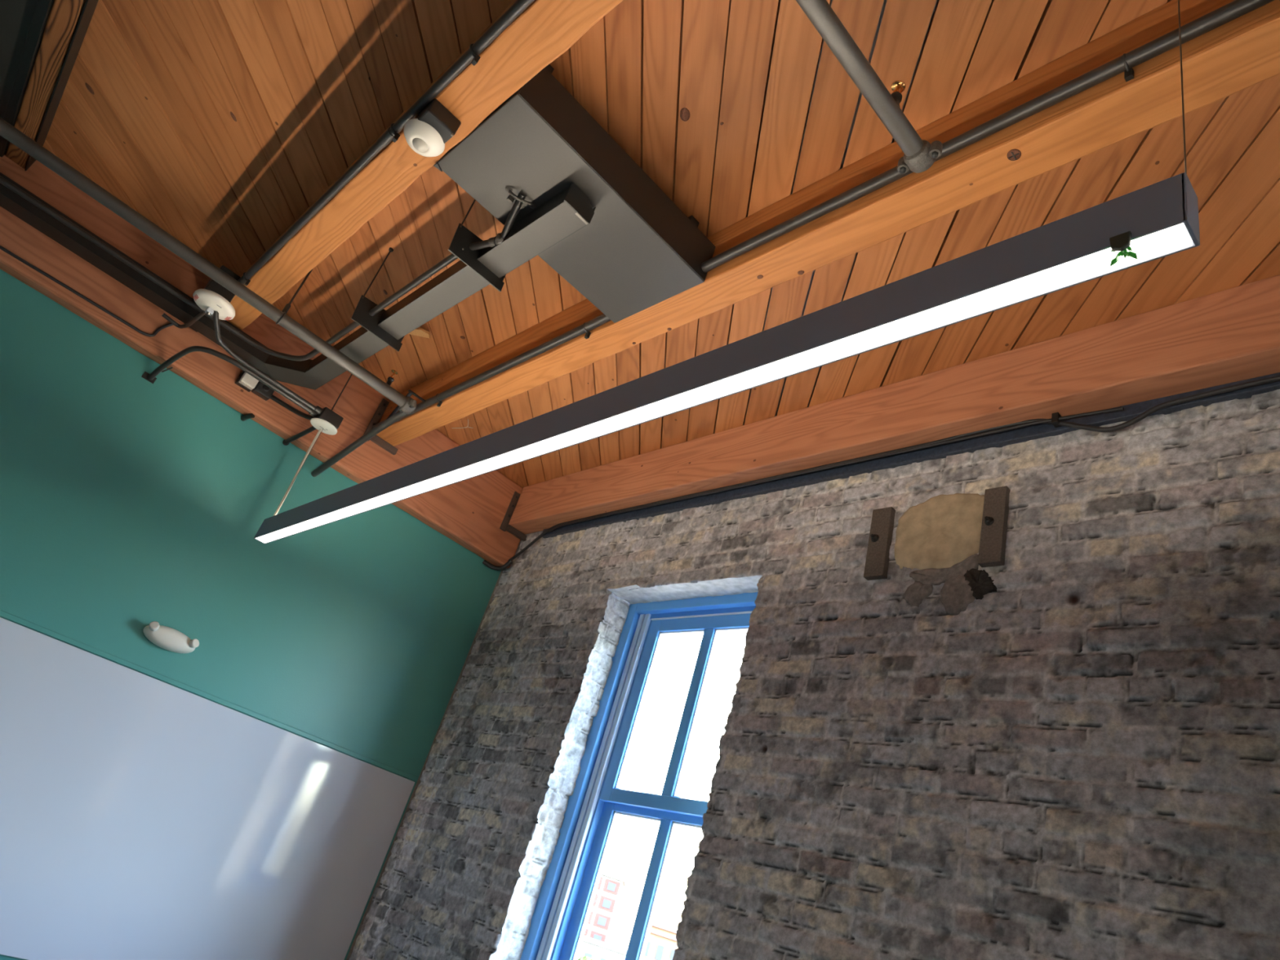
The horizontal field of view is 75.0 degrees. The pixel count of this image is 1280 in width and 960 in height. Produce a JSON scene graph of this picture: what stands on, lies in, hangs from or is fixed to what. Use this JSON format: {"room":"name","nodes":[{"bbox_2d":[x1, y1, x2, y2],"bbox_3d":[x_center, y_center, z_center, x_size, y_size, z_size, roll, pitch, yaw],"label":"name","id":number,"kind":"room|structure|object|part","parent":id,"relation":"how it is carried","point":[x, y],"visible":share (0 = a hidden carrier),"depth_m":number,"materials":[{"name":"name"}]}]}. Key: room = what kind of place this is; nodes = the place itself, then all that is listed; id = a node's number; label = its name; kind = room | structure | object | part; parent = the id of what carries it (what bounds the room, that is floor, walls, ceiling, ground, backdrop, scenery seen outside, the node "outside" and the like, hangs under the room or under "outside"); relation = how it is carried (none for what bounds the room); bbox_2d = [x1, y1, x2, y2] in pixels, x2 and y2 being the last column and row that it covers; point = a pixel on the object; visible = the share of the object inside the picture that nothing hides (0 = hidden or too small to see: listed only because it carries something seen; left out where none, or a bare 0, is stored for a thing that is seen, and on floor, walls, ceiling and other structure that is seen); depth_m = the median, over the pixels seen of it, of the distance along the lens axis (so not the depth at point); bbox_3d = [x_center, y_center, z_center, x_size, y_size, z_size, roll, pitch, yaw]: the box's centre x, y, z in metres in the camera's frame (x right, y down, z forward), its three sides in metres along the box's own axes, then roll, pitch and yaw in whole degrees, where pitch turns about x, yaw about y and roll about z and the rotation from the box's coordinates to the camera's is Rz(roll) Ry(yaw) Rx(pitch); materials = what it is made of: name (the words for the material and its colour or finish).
{"room":"meeting room","nodes":[
{"label":"meeting room","id":0,"kind":"room"},
{"bbox_2d":[0,269,501,959],"bbox_3d":[-3.411,-0.009,2.976,0.250,4.000,6.300,-14,-42,45],"label":"wall","id":1,"kind":"structure","parent":0,"point":[129,502],"depth_m":4.00,"materials":[{"name":"teal paint"}]},
{"bbox_2d":[142,621,199,653],"bbox_3d":[-2.131,0.723,3.795,0.081,0.094,0.236,-14,-42,45],"label":"emergency light","id":2,"kind":"object","parent":1,"relation":"attached to","point":[168,638],"visible":1,"depth_m":3.78,"materials":[{"name":"white plastic"}]},
{"bbox_2d":[0,617,414,959],"bbox_3d":[-2.610,1.154,3.280,0.010,1.117,3.663,-14,-42,45],"label":"whiteboard","id":3,"kind":"object","parent":1,"relation":"attached to","point":[143,817],"visible":1,"depth_m":3.68,"materials":[{"name":"white"}]},
{"bbox_2d":[0,609,418,782],"bbox_3d":[-3.234,0.078,2.943,0.012,0.023,5.996,-14,-42,45],"label":"trim","id":4,"kind":"structure","parent":1,"relation":"attached to","point":[5,615],"depth_m":3.85,"materials":[{"name":"teal paint"}]},
{"bbox_2d":[141,346,311,413],"bbox_3d":[-1.931,-0.459,3.885,0.800,0.144,0.287,20,-28,-3],"label":"conduit","id":5,"kind":"object","parent":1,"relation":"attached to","point":[151,377],"visible":0.98,"depth_m":3.87,"materials":[{"name":"black metal"}]},
{"bbox_2d":[240,413,254,421],"bbox_3d":[-1.970,-0.317,4.190,0.095,0.031,0.030,-6,-36,38],"label":"conduit","id":6,"kind":"object","parent":1,"relation":"attached to","point":[250,415],"visible":1,"depth_m":4.17,"materials":[{"name":"black metal"}]},
{"bbox_2d":[0,154,523,568],"bbox_3d":[-2.777,-1.212,3.624,0.101,0.509,5.995,-14,-42,45],"label":"girder","id":7,"kind":"object","parent":1,"relation":"attached to","point":[471,513],"visible":0.54,"depth_m":4.08,"materials":[{"name":"brown wood"}]},
{"bbox_2d":[0,245,173,337],"bbox_3d":[-2.911,-1.202,3.412,0.017,0.140,2.006,-14,-42,45],"label":"cable","id":8,"kind":"object","parent":7,"relation":"attached to","point":[2,248],"visible":0.96,"depth_m":3.73,"materials":[{"name":"black rubber"}]},
{"bbox_2d":[235,370,258,391],"bbox_3d":[-1.939,-0.498,4.135,0.073,0.082,0.077,-14,-42,45],"label":"module","id":9,"kind":"object","parent":7,"relation":"attached to","point":[245,380],"visible":0.65,"depth_m":4.11,"materials":[{"name":"black paint"}]},
{"bbox_2d":[363,398,398,454],"bbox_3d":[-1.397,-0.293,4.639,0.024,0.265,0.202,-14,-42,45],"label":"hanger","id":10,"kind":"object","parent":7,"relation":"attached to","point":[384,403],"visible":0.87,"depth_m":4.60,"materials":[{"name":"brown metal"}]},
{"bbox_3d":[-1.413,-0.197,4.601,0.024,0.036,0.165,-14,-42,45],"label":"seat","id":11,"kind":"part","parent":10,"relation":"part of","materials":[{"name":"brown metal"}]},
{"bbox_2d":[482,560,512,570],"bbox_3d":[-0.860,0.505,5.041,0.184,0.077,0.055,12,-28,12],"label":"cable","id":12,"kind":"object","parent":7,"relation":"attached to","point":[485,562],"visible":1,"depth_m":5.03,"materials":[{"name":"black rubber"}]},
{"bbox_2d":[499,491,527,541],"bbox_3d":[-0.739,0.230,5.146,0.024,0.265,0.195,-14,-42,45],"label":"hanger","id":13,"kind":"object","parent":7,"relation":"attached to","point":[504,526],"visible":1,"depth_m":5.10,"materials":[{"name":"brown metal"}]},
{"bbox_3d":[-0.754,0.326,5.107,0.024,0.036,0.158,-14,-42,45],"label":"seat","id":14,"kind":"part","parent":13,"relation":"part of","materials":[{"name":"brown metal"}]},
{"bbox_2d":[282,426,316,445],"bbox_3d":[-1.701,-0.238,4.213,0.403,0.060,0.032,-12,-40,44],"label":"conduit","id":15,"kind":"object","parent":1,"relation":"attached to","point":[312,428],"visible":0.88,"depth_m":4.22,"materials":[{"name":"black paint"}]},
{"bbox_2d":[43,0,1279,488],"bbox_3d":[-0.006,-2.119,0.945,8.000,0.054,6.000,-14,-42,45],"label":"ceiling","id":16,"kind":"structure","parent":0,"point":[220,123],"depth_m":2.79,"materials":[{"name":"brown wood"}]},
{"bbox_2d":[0,0,53,157],"bbox_3d":[-0.066,-2.118,0.818,7.897,0.103,0.034,-14,-42,45],"label":"channel","id":17,"kind":"object","parent":16,"relation":"attached to","point":[43,7],"visible":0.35,"depth_m":3.07,"materials":[{"name":"black paint"}]},
{"bbox_2d":[0,0,37,119],"bbox_3d":[-1.056,-2.854,0.045,7.897,0.030,2.872,-14,-42,45],"label":"ceiling panel","id":18,"kind":"object","parent":17,"relation":"attached to","point":[15,15],"visible":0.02,"depth_m":3.00,"materials":[{"name":"grey metal"}]},
{"bbox_2d":[5,0,98,171],"bbox_3d":[-0.022,-2.089,0.853,7.900,0.093,0.091,-14,-42,45],"label":"nailer timber","id":19,"kind":"object","parent":16,"relation":"attached to","point":[63,20],"depth_m":3.09,"materials":[{"name":"brown wood"}]},
{"bbox_3d":[0.007,-2.067,0.876,7.897,0.093,0.006,-14,-42,45],"label":"edge strip","id":20,"kind":"part","parent":19,"relation":"part of","materials":[{"name":"brown wood"}]},
{"bbox_2d":[0,117,417,413],"bbox_3d":[-2.607,-1.709,2.705,0.120,0.442,4.752,-14,-42,45],"label":"pipe","id":21,"kind":"object","parent":16,"relation":"hanging from","point":[407,405],"visible":0.98,"depth_m":3.31,"materials":[{"name":"metal"}]},
{"bbox_3d":[-1.450,-0.866,3.612,0.008,0.370,0.008,25,-29,-12],"label":"hanger rod","id":22,"kind":"part","parent":21,"relation":"part of","materials":[{"name":"black metal"}]},
{"bbox_2d":[311,411,407,476],"bbox_3d":[-1.406,-0.177,4.150,0.875,0.203,0.034,-14,-42,45],"label":"drain pipe","id":23,"kind":"object","parent":21,"relation":"attached to","point":[397,416],"visible":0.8,"depth_m":4.13,"materials":[{"name":"black metal"}]},
{"bbox_3d":[-1.135,-0.482,3.839,0.034,0.041,0.034,-14,-42,45],"label":"brass frame","id":24,"kind":"part","parent":21,"relation":"part of","materials":[{"name":"orange"}]},
{"bbox_2d":[0,172,595,390],"bbox_3d":[-2.397,-1.875,2.336,2.294,0.391,4.478,-14,-42,45],"label":"cable tray","id":25,"kind":"object","parent":16,"relation":"hanging from","point":[570,211],"visible":0.74,"depth_m":3.44,"materials":[{"name":"grey metal"}]},
{"bbox_2d":[0,175,535,360],"bbox_3d":[-2.478,-1.808,2.272,1.957,0.108,4.368,-14,-42,45],"label":"conduit","id":26,"kind":"object","parent":25,"relation":"attached to","point":[491,242],"visible":0.91,"depth_m":3.47,"materials":[{"name":"grey metal"}]},
{"bbox_3d":[-1.100,-0.866,3.496,0.005,0.283,0.005,25,-29,-12],"label":"rod","id":27,"kind":"part","parent":25,"relation":"part of","materials":[{"name":"black metal"}]},
{"bbox_3d":[-1.079,-0.652,3.471,0.005,0.128,0.240,-14,-42,45],"label":"hanger plate","id":28,"kind":"part","parent":25,"relation":"part of","materials":[{"name":"black paint"}]},
{"bbox_3d":[-0.582,-0.995,2.956,0.005,0.283,0.005,3,-32,27],"label":"rod","id":29,"kind":"part","parent":25,"relation":"part of","materials":[{"name":"black metal"}]},
{"bbox_3d":[-0.560,-0.781,2.931,0.005,0.128,0.240,-14,-42,45],"label":"hanger plate","id":30,"kind":"part","parent":25,"relation":"part of","materials":[{"name":"black paint"}]},
{"bbox_2d":[310,373,352,435],"bbox_3d":[-1.462,-0.473,4.164,0.133,0.522,0.133,-14,-42,45],"label":"box","id":31,"kind":"object","parent":16,"relation":"attached to","point":[327,420],"visible":0.97,"depth_m":4.03,"materials":[{"name":"black paint"}]},
{"bbox_2d":[251,381,314,420],"bbox_3d":[-1.744,-0.380,4.164,0.410,0.143,0.104,15,-28,6],"label":"junction box","id":32,"kind":"object","parent":31,"relation":"attached to","point":[263,391],"visible":0.8,"depth_m":4.17,"materials":[{"name":"black paint"}]},
{"bbox_3d":[-1.870,-0.459,4.172,0.003,0.062,0.070,-14,-42,45],"label":"plate","id":33,"kind":"part","parent":32,"relation":"part of","materials":[{"name":"black metal"}]},
{"bbox_3d":[-1.446,-0.512,4.164,0.006,0.446,0.006,-14,-42,45],"label":"rod","id":34,"kind":"part","parent":31,"relation":"part of","materials":[{"name":"black"}]},
{"bbox_2d":[408,326,430,337],"bbox_3d":[-1.065,-0.722,3.996,0.138,0.040,0.054,13,-28,10],"label":"disc","id":35,"kind":"object","parent":16,"relation":"attached to","point":[420,331],"visible":0.75,"depth_m":3.98,"materials":[{"name":"beige wood"}]},
{"bbox_2d":[226,0,622,329],"bbox_3d":[0.646,-1.496,1.351,7.900,0.258,0.143,-14,-42,45],"label":"joist","id":36,"kind":"object","parent":16,"relation":"attached to","point":[546,29],"visible":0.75,"depth_m":2.62,"materials":[{"name":"brown wood"}]},
{"bbox_2d":[192,265,240,320],"bbox_3d":[-1.838,-0.802,3.653,0.180,0.204,0.180,-14,-42,45],"label":"fire alarm strobe","id":37,"kind":"object","parent":36,"relation":"attached to","point":[214,296],"visible":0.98,"depth_m":3.59,"materials":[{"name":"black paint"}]},
{"bbox_2d":[161,310,205,328],"bbox_3d":[-2.041,-0.731,3.793,0.378,0.053,0.095,-1,-33,32],"label":"conduit","id":38,"kind":"object","parent":37,"relation":"attached to","point":[202,313],"visible":0.99,"depth_m":3.86,"materials":[{"name":"black metal"}]},
{"bbox_2d":[213,311,322,417],"bbox_3d":[-1.722,-0.522,3.841,0.115,0.098,0.660,-4,-35,36],"label":"conduit","id":39,"kind":"object","parent":37,"relation":"attached to","point":[315,410],"visible":1,"depth_m":3.83,"materials":[{"name":"grey metal"}]},
{"bbox_2d":[237,0,534,285],"bbox_3d":[0.719,-1.464,1.062,7.400,0.063,0.038,-14,-42,45],"label":"conduit","id":40,"kind":"object","parent":36,"relation":"attached to","point":[471,55],"visible":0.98,"depth_m":2.58,"materials":[{"name":"black paint"}]},
{"bbox_2d":[403,98,461,156],"bbox_3d":[-0.644,-1.052,2.537,0.170,0.102,0.132,-14,-42,45],"label":"sensor","id":41,"kind":"object","parent":36,"relation":"attached to","point":[427,134],"visible":1,"depth_m":2.50,"materials":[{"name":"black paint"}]},
{"bbox_2d":[433,64,715,323],"bbox_3d":[-0.190,-0.951,2.821,0.468,0.260,0.841,-14,-42,45],"label":"enclosure","id":42,"kind":"object","parent":36,"relation":"attached to","point":[638,251],"visible":0.75,"depth_m":2.68,"materials":[{"name":"black paint"}]},
{"bbox_3d":[-0.305,-1.236,2.556,0.040,0.092,0.040,-14,-42,45],"label":"mounting leg","id":43,"kind":"part","parent":42,"relation":"part of","materials":[{"name":"black paint"}]},
{"bbox_3d":[-0.042,-0.954,2.636,0.002,0.161,0.830,-14,-42,45],"label":"plate","id":44,"kind":"part","parent":42,"relation":"part of","materials":[{"name":"black paint"}]},
{"bbox_3d":[0.169,-0.875,2.924,0.040,0.092,0.040,-14,-42,45],"label":"mounting leg","id":45,"kind":"part","parent":42,"relation":"part of","materials":[{"name":"black paint"}]},
{"bbox_2d":[451,418,472,428],"bbox_3d":[-1.002,-0.301,4.739,0.187,0.016,0.068,-14,-42,45],"label":"scrap","id":46,"kind":"object","parent":16,"relation":"hanging from","point":[468,419],"visible":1,"depth_m":4.73,"materials":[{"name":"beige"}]},
{"bbox_2d":[253,0,1199,543],"bbox_3d":[-0.324,-0.513,2.747,3.689,1.145,0.054,-14,-42,45],"label":"pendant light","id":47,"kind":"object","parent":16,"relation":"hanging from","point":[1162,219],"visible":1,"depth_m":1.58,"materials":[{"name":"grey metal"}]},
{"bbox_3d":[-1.626,-0.021,3.942,0.046,0.536,0.014,-14,-42,45],"label":"power cord","id":48,"kind":"part","parent":47,"relation":"part of","materials":[{"name":"beige plastic"}]},
{"bbox_2d":[255,222,1191,542],"bbox_3d":[-0.471,-0.040,2.472,3.642,0.010,0.047,-14,-42,45],"label":"diffuser","id":49,"kind":"object","parent":47,"relation":"attached to","point":[1090,260],"depth_m":1.61,"materials":[{"name":"white"}]},
{"bbox_2d":[1109,231,1137,266],"bbox_3d":[0.699,-0.330,1.213,0.036,0.044,0.033,-14,-42,45],"label":"sprig","id":50,"kind":"object","parent":47,"relation":"hanging from","point":[1121,242],"visible":1,"depth_m":1.20,"materials":[{"name":"green"}]},
{"bbox_2d":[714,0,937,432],"bbox_3d":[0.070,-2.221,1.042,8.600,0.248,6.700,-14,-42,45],"label":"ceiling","id":51,"kind":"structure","parent":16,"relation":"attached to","point":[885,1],"depth_m":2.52,"materials":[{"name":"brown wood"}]},
{"bbox_2d":[376,0,1279,446],"bbox_3d":[1.307,-0.991,1.863,7.900,0.261,0.138,-14,-42,45],"label":"joist","id":52,"kind":"object","parent":16,"relation":"attached to","point":[1242,53],"visible":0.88,"depth_m":2.28,"materials":[{"name":"brown wood"}]},
{"bbox_2d":[386,389,430,419],"bbox_3d":[-1.155,-0.311,4.102,0.144,0.202,0.137,-14,-42,45],"label":"strap","id":53,"kind":"object","parent":52,"relation":"attached to","point":[411,393],"visible":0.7,"depth_m":4.07,"materials":[{"name":"black paint"}]},
{"bbox_2d":[372,0,1274,428],"bbox_3d":[1.241,-0.963,1.752,7.840,0.114,0.041,-14,-42,45],"label":"conduit","id":54,"kind":"object","parent":52,"relation":"attached to","point":[1125,63],"visible":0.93,"depth_m":2.15,"materials":[{"name":"black paint"}]},
{"bbox_2d":[508,275,1279,534],"bbox_3d":[1.969,-0.479,2.376,7.900,0.276,0.131,-14,-42,45],"label":"joist","id":55,"kind":"object","parent":16,"relation":"attached to","point":[1232,335],"visible":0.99,"depth_m":3.07,"materials":[{"name":"brown wood"}]},
{"bbox_2d":[508,374,1279,560],"bbox_3d":[1.895,-0.253,2.302,7.973,0.237,0.036,-14,-42,45],"label":"cable","id":56,"kind":"object","parent":55,"relation":"attached to","point":[1056,419],"visible":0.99,"depth_m":3.06,"materials":[{"name":"black rubber"}]},
{"bbox_2d":[346,389,1279,959],"bbox_3d":[1.638,0.967,1.784,8.600,4.050,0.311,-14,-42,45],"label":"wall","id":57,"kind":"structure","parent":0,"point":[1068,748],"depth_m":2.64,"materials":[{"name":"brick"}]},
{"bbox_2d":[606,583,639,591],"bbox_3d":[-0.082,0.529,4.126,0.220,0.028,0.030,-14,-42,45],"label":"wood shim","id":58,"kind":"object","parent":57,"relation":"attached to","point":[618,588],"visible":1,"depth_m":4.12,"materials":[{"name":"beige wood"}]},
{"bbox_2d":[520,591,758,959],"bbox_3d":[0.116,1.363,3.499,1.140,1.980,0.160,-14,-42,45],"label":"window","id":59,"kind":"structure","parent":57,"relation":"in","point":[565,900],"depth_m":3.71,"materials":[{"name":"blue"}]},
{"bbox_3d":[0.011,1.751,3.306,0.810,0.950,0.035,-14,-42,45],"label":"sash","id":60,"kind":"part","parent":59,"relation":"part of","materials":[{"name":"blue"}]},
{"bbox_3d":[0.226,1.011,3.689,0.810,0.880,0.035,-14,-42,45],"label":"sash","id":61,"kind":"part","parent":59,"relation":"part of","materials":[{"name":"blue"}]},
{"bbox_3d":[0.364,0.634,3.912,0.960,0.025,0.082,-14,-42,45],"label":"head rail","id":62,"kind":"part","parent":59,"relation":"part of","materials":[{"name":"blue"}]},
{"bbox_2d":[863,506,895,580],"bbox_3d":[0.895,0.231,3.141,0.090,0.293,0.057,-14,-42,45],"label":"anchor plate","id":63,"kind":"object","parent":57,"relation":"attached to","point":[880,539],"visible":1,"depth_m":3.13,"materials":[{"name":"black paint"}]},
{"bbox_2d":[542,372,1279,538],"bbox_3d":[2.043,-0.329,2.249,7.670,0.048,0.034,-14,-42,45],"label":"steel ledger","id":64,"kind":"object","parent":57,"relation":"attached to","point":[1023,434],"visible":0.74,"depth_m":3.19,"materials":[{"name":"black metal"}]},
{"bbox_2d":[977,485,1010,567],"bbox_3d":[1.196,0.150,2.832,0.077,0.294,0.057,-14,-42,45],"label":"anchor plate","id":65,"kind":"object","parent":57,"relation":"attached to","point":[992,550],"visible":1,"depth_m":2.82,"materials":[{"name":"black paint"}]},
{"bbox_3d":[-2.612,-2.244,-1.522,8.000,4.000,0.250,-14,-42,45],"label":"wall","id":66,"kind":"structure","parent":0,"visible":0},
{"bbox_2d":[795,0,942,173],"bbox_3d":[-0.898,-2.024,0.808,0.113,0.144,4.747,-14,-42,45],"label":"pipe","id":67,"kind":"object","parent":66,"relation":"attached to","point":[919,155],"visible":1,"depth_m":1.90,"materials":[{"name":"metal"}]},
{"bbox_3d":[0.614,-0.927,1.993,0.034,0.041,0.034,-14,-42,45],"label":"brass frame","id":68,"kind":"part","parent":67,"relation":"part of","materials":[{"name":"orange"}]},
{"label":"outside","id":69,"kind":"structure","parent":0,"visible":0},
{"bbox_3d":[64.944,132.568,177.179,600.000,0.200,394.000,-14,-42,45],"label":"ground","id":70,"kind":"structure","parent":69,"visible":0},
{"bbox_2d":[577,955,592,959],"bbox_3d":[-7.052,54.937,88.906,5.376,7.872,5.391,-14,-42,45],"label":"street tree","id":71,"kind":"object","parent":70,"relation":"on","point":[584,957],"visible":0.56,"depth_m":90.39,"materials":[{"name":"green plant"}]},
{"bbox_2d":[578,935,626,959],"bbox_3d":[-12.914,66.088,113.994,22.345,9.300,22.345,-14,-42,45],"label":"apartment building","id":72,"kind":"structure","parent":70,"relation":"on","point":[596,949],"depth_m":111.21,"materials":[{"name":"white"}]},
{"bbox_2d":[583,871,626,943],"bbox_3d":[-9.769,76.704,141.627,17.395,19.000,17.395,-14,-42,45],"label":"apartment building","id":73,"kind":"structure","parent":70,"relation":"on","point":[602,914],"depth_m":137.35,"materials":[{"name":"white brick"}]},
{"bbox_3d":[-9.814,73.504,135.357,2.520,1.903,0.170,14,-28,8],"label":"brick panel","id":74,"kind":"part","parent":73,"relation":"part of","materials":[{"name":"red brick"}]},
{"bbox_3d":[-9.081,71.284,136.590,2.520,1.903,0.170,14,-28,8],"label":"brick panel","id":75,"kind":"part","parent":73,"relation":"part of","materials":[{"name":"brick"}]},
{"bbox_3d":[-8.347,69.065,137.823,2.520,1.903,0.170,14,-28,8],"label":"brick panel","id":76,"kind":"part","parent":73,"relation":"part of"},
{"bbox_3d":[-6.932,74.237,134.963,2.520,1.903,0.170,14,-28,8],"label":"brick panel","id":77,"kind":"part","parent":73,"relation":"part of","materials":[{"name":"red brick"}]},
{"bbox_3d":[-7.614,66.845,139.057,2.520,1.903,0.170,14,-28,8],"label":"brick panel","id":78,"kind":"part","parent":73,"relation":"part of","materials":[{"name":"brick"}]},
{"bbox_3d":[-6.198,72.017,136.196,2.520,1.903,0.170,14,-28,8],"label":"brick panel","id":79,"kind":"part","parent":73,"relation":"part of","materials":[{"name":"brick"}]},
{"bbox_3d":[-5.465,69.797,137.429,2.520,1.903,0.170,14,-28,8],"label":"brick panel","id":80,"kind":"part","parent":73,"relation":"part of","materials":[{"name":"pink brick"}]},
{"bbox_3d":[-4.732,67.578,138.662,2.520,1.903,0.170,14,-28,8],"label":"brick panel","id":81,"kind":"part","parent":73,"relation":"part of","materials":[{"name":"pink brick"}]},
{"bbox_2d":[643,928,678,959],"bbox_3d":[4.526,72.992,119.800,18.102,12.800,18.102,-14,-42,45],"label":"apartment building","id":82,"kind":"structure","parent":70,"relation":"on","point":[660,945],"depth_m":117.06,"materials":[{"name":"white"}]},
{"bbox_2d":[651,922,676,936],"bbox_3d":[4.631,82.729,138.658,17.395,14.100,17.395,-14,-42,45],"label":"apartment building","id":83,"kind":"structure","parent":70,"relation":"on","point":[656,926],"depth_m":136.65,"materials":[{"name":"white"}]}
]}

